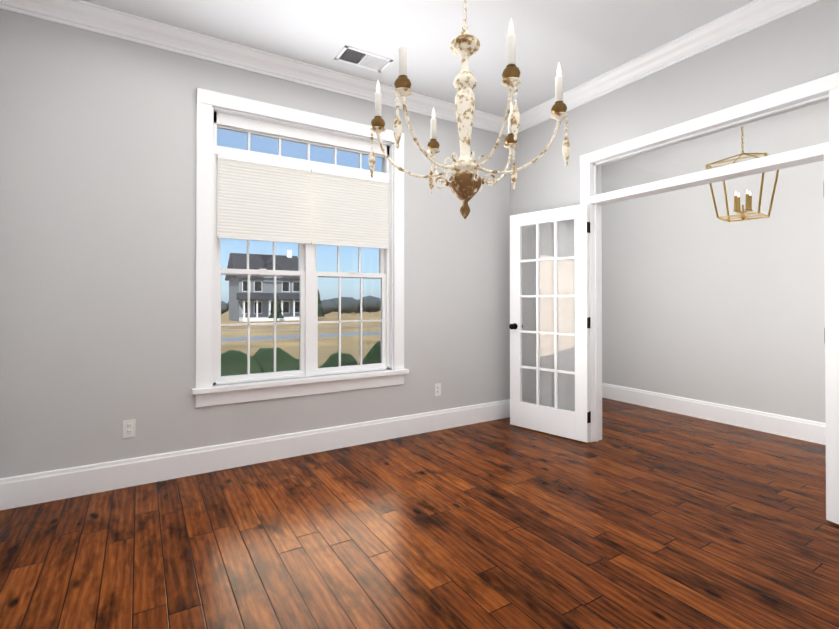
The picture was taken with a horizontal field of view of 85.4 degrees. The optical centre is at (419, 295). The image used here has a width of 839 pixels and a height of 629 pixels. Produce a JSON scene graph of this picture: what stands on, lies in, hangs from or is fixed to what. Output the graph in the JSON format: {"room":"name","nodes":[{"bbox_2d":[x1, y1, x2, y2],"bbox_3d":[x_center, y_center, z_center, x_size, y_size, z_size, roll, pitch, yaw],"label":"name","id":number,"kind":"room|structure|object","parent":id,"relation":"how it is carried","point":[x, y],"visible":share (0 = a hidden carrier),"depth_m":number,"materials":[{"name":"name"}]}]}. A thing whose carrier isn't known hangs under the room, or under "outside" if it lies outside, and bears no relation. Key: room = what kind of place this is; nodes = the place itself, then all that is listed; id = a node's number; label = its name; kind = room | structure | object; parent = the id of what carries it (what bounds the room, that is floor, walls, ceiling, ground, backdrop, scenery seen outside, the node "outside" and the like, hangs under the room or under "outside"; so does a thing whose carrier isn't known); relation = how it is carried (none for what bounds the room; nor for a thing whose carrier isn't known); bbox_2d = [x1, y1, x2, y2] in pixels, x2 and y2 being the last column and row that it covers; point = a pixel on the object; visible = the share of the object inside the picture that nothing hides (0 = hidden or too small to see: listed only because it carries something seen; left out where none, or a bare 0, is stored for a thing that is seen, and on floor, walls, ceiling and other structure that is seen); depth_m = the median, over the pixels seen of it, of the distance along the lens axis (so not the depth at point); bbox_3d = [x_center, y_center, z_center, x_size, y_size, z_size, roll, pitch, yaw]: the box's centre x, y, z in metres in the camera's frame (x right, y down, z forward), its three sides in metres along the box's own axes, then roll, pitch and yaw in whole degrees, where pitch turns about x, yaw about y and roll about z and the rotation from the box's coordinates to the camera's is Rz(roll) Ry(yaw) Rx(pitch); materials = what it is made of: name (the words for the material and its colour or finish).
{"room":"empty dining room","nodes":[
{"label":"empty dining room","id":0,"kind":"room"},
{"bbox_2d":[0,9,509,477],"bbox_3d":[-0.905,-0.275,3.712,4.220,3.050,0.200,0,0,-32],"label":"wall","id":1,"kind":"structure","parent":0,"point":[97,239],"depth_m":3.01,"materials":[{"name":"paint"}]},
{"bbox_2d":[123,419,135,437],"bbox_3d":[-1.897,0.870,2.969,0.070,0.114,0.010,0,0,-32],"label":"outlet","id":2,"kind":"object","parent":1,"relation":"attached to","point":[128,428],"visible":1,"depth_m":2.97,"materials":[{"name":"white plastic"}]},
{"bbox_2d":[0,0,507,135],"bbox_3d":[-0.744,-1.734,3.650,4.020,0.132,0.090,0,0,-32],"label":"crown molding","id":3,"kind":"structure","parent":1,"relation":"attached to","point":[80,14],"depth_m":3.24,"materials":[{"name":"white wood"}]},
{"bbox_2d":[0,399,509,510],"bbox_3d":[-0.762,1.160,3.661,4.020,0.180,0.018,0,0,-32],"label":"baseboard","id":4,"kind":"structure","parent":1,"relation":"attached to","point":[35,488],"depth_m":3.24,"materials":[{"name":"white wood"}]},
{"bbox_2d":[191,88,408,407],"bbox_3d":[-0.879,-0.333,3.660,1.720,2.235,0.215,0,0,-32],"label":"window","id":5,"kind":"structure","parent":1,"relation":"in","point":[307,274],"depth_m":3.58,"materials":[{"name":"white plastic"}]},
{"bbox_2d":[217,154,388,248],"bbox_3d":[-0.872,-0.718,3.652,1.386,0.605,0.035,0,0,-32],"label":"window shade","id":6,"kind":"object","parent":5,"relation":"attached to","point":[259,200],"visible":0.96,"depth_m":3.59,"materials":[{"name":"fabric"}]},
{"bbox_2d":[435,383,440,395],"bbox_3d":[0.172,0.879,4.244,0.070,0.114,0.010,0,0,-32],"label":"outlet","id":7,"kind":"object","parent":1,"relation":"attached to","point":[437,389],"visible":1,"depth_m":4.24,"materials":[{"name":"white plastic"}]},
{"bbox_2d":[82,0,753,117],"bbox_3d":[0.937,-1.869,2.391,5.960,0.120,5.440,0,0,-32],"label":"ceiling","id":8,"kind":"structure","parent":0,"point":[581,41],"depth_m":3.10,"materials":[{"name":"white paint"}]},
{"bbox_2d":[334,45,392,72],"bbox_3d":[-0.424,-1.795,3.466,0.390,0.013,0.220,0,0,-32],"label":"ceiling vent","id":9,"kind":"object","parent":8,"relation":"in","point":[362,58],"visible":1,"depth_m":3.46,"materials":[{"name":"white metal"}]},
{"bbox_2d":[368,0,569,218],"bbox_3d":[0.212,-1.081,2.115,0.896,1.457,0.912,0,0,-32],"label":"chandelier","id":10,"kind":"object","parent":8,"relation":"hanging from","point":[465,182],"visible":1,"depth_m":2.07,"materials":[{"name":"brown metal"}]},
{"bbox_2d":[0,398,838,628],"bbox_3d":[0.937,1.291,2.369,5.960,0.100,5.440,0,0,-32],"label":"floor","id":11,"kind":"structure","parent":0,"point":[639,517],"depth_m":2.31,"materials":[{"name":"brown wood"}]},
{"bbox_2d":[510,0,838,410],"bbox_3d":[2.044,-0.279,3.062,0.120,3.050,5.200,0,0,-32],"label":"wall","id":12,"kind":"structure","parent":0,"point":[797,47],"depth_m":3.68,"materials":[{"name":"paint"}]},
{"bbox_2d":[509,204,590,442],"bbox_3d":[1.160,0.233,4.127,0.173,2.020,0.792,0,-1,-44],"label":"door leaf","id":13,"kind":"structure","parent":12,"relation":"in","point":[557,421],"depth_m":4.06,"materials":[{"name":"white wood"}]},
{"bbox_2d":[518,0,819,132],"bbox_3d":[1.908,-1.738,3.093,0.090,0.132,3.600,0,0,-32],"label":"crown molding","id":14,"kind":"structure","parent":12,"relation":"attached to","point":[733,24],"depth_m":3.23,"materials":[{"name":"white wood"}]},
{"bbox_2d":[580,72,838,442],"bbox_3d":[1.934,0.012,3.239,0.168,2.470,1.780,0,0,-32],"label":"door frame","id":15,"kind":"structure","parent":12,"relation":"attached to","point":[818,87],"depth_m":3.29,"materials":[{"name":"white wood"}]},
{"bbox_2d":[594,94,828,194],"bbox_3d":[1.933,-0.996,3.245,0.038,0.285,1.580,0,0,-32],"label":"window","id":16,"kind":"structure","parent":12,"relation":"in","point":[723,128],"depth_m":3.13,"materials":[{"name":"white"}]},
{"bbox_2d":[824,149,838,523],"bbox_3d":[2.375,0.219,2.144,0.173,2.020,0.792,0,0,-19],"label":"door leaf","id":17,"kind":"structure","parent":12,"relation":"in","point":[831,222],"depth_m":2.47,"materials":[{"name":"white wood"}]},
{"bbox_2d":[602,100,828,422],"bbox_3d":[3.424,-0.274,3.912,0.120,3.050,5.440,0,0,-32],"label":"wall","id":18,"kind":"structure","parent":0,"point":[701,301],"depth_m":4.49,"materials":[{"name":"paint"}]},
{"bbox_2d":[602,383,825,444],"bbox_3d":[3.365,1.161,3.866,0.018,0.180,5.200,0,0,-32],"label":"baseboard","id":19,"kind":"structure","parent":18,"relation":"attached to","point":[796,428],"depth_m":4.46,"materials":[{"name":"white wood"}]},
{"bbox_2d":[705,125,779,221],"bbox_3d":[2.586,-1.202,3.637,0.405,1.194,0.405,0,-1,-40],"label":"pendant lantern","id":20,"kind":"object","parent":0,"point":[742,216],"visible":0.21,"depth_m":3.62,"materials":[{"name":"gold metal"}]},
{"label":"outside","id":21,"kind":"structure","parent":0,"visible":0},
{"bbox_2d":[221,311,380,367],"bbox_3d":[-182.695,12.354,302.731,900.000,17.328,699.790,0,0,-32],"label":"ground","id":22,"kind":"structure","parent":21,"point":[287,343],"depth_m":25.55,"materials":[{"name":"beige plant"}]},
{"bbox_2d":[225,250,298,321],"bbox_3d":[-21.721,-1.377,64.599,9.400,10.700,11.300,0,0,-32],"label":"house","id":23,"kind":"structure","parent":22,"relation":"on","point":[262,282],"depth_m":62.09,"materials":[{"name":"grey"}]},
{"bbox_2d":[268,290,324,321],"bbox_3d":[-16.367,1.052,61.171,2.310,4.916,11.646,0,0,20],"label":"conifer tree","id":24,"kind":"object","parent":22,"relation":"on","point":[278,305],"depth_m":56.39,"materials":[{"name":"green plant"}]},
{"bbox_2d":[221,341,380,375],"bbox_3d":[-1.224,1.112,4.953,3.855,1.191,0.912,0,0,-32],"label":"shrubs","id":25,"kind":"object","parent":22,"relation":"on","point":[280,355],"depth_m":4.54,"materials":[{"name":"green plant"}]},
{"bbox_2d":[221,296,380,313],"bbox_3d":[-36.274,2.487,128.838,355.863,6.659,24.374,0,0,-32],"label":"tree","id":26,"kind":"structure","parent":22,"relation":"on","point":[352,301],"depth_m":134.97,"materials":[{"name":"grey"}]},
{"bbox_2d":[221,325,380,341],"bbox_3d":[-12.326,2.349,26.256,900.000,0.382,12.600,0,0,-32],"label":"road","id":27,"kind":"structure","parent":21,"point":[295,336],"depth_m":24.52,"materials":[{"name":"grey asphalt"}]}
]}

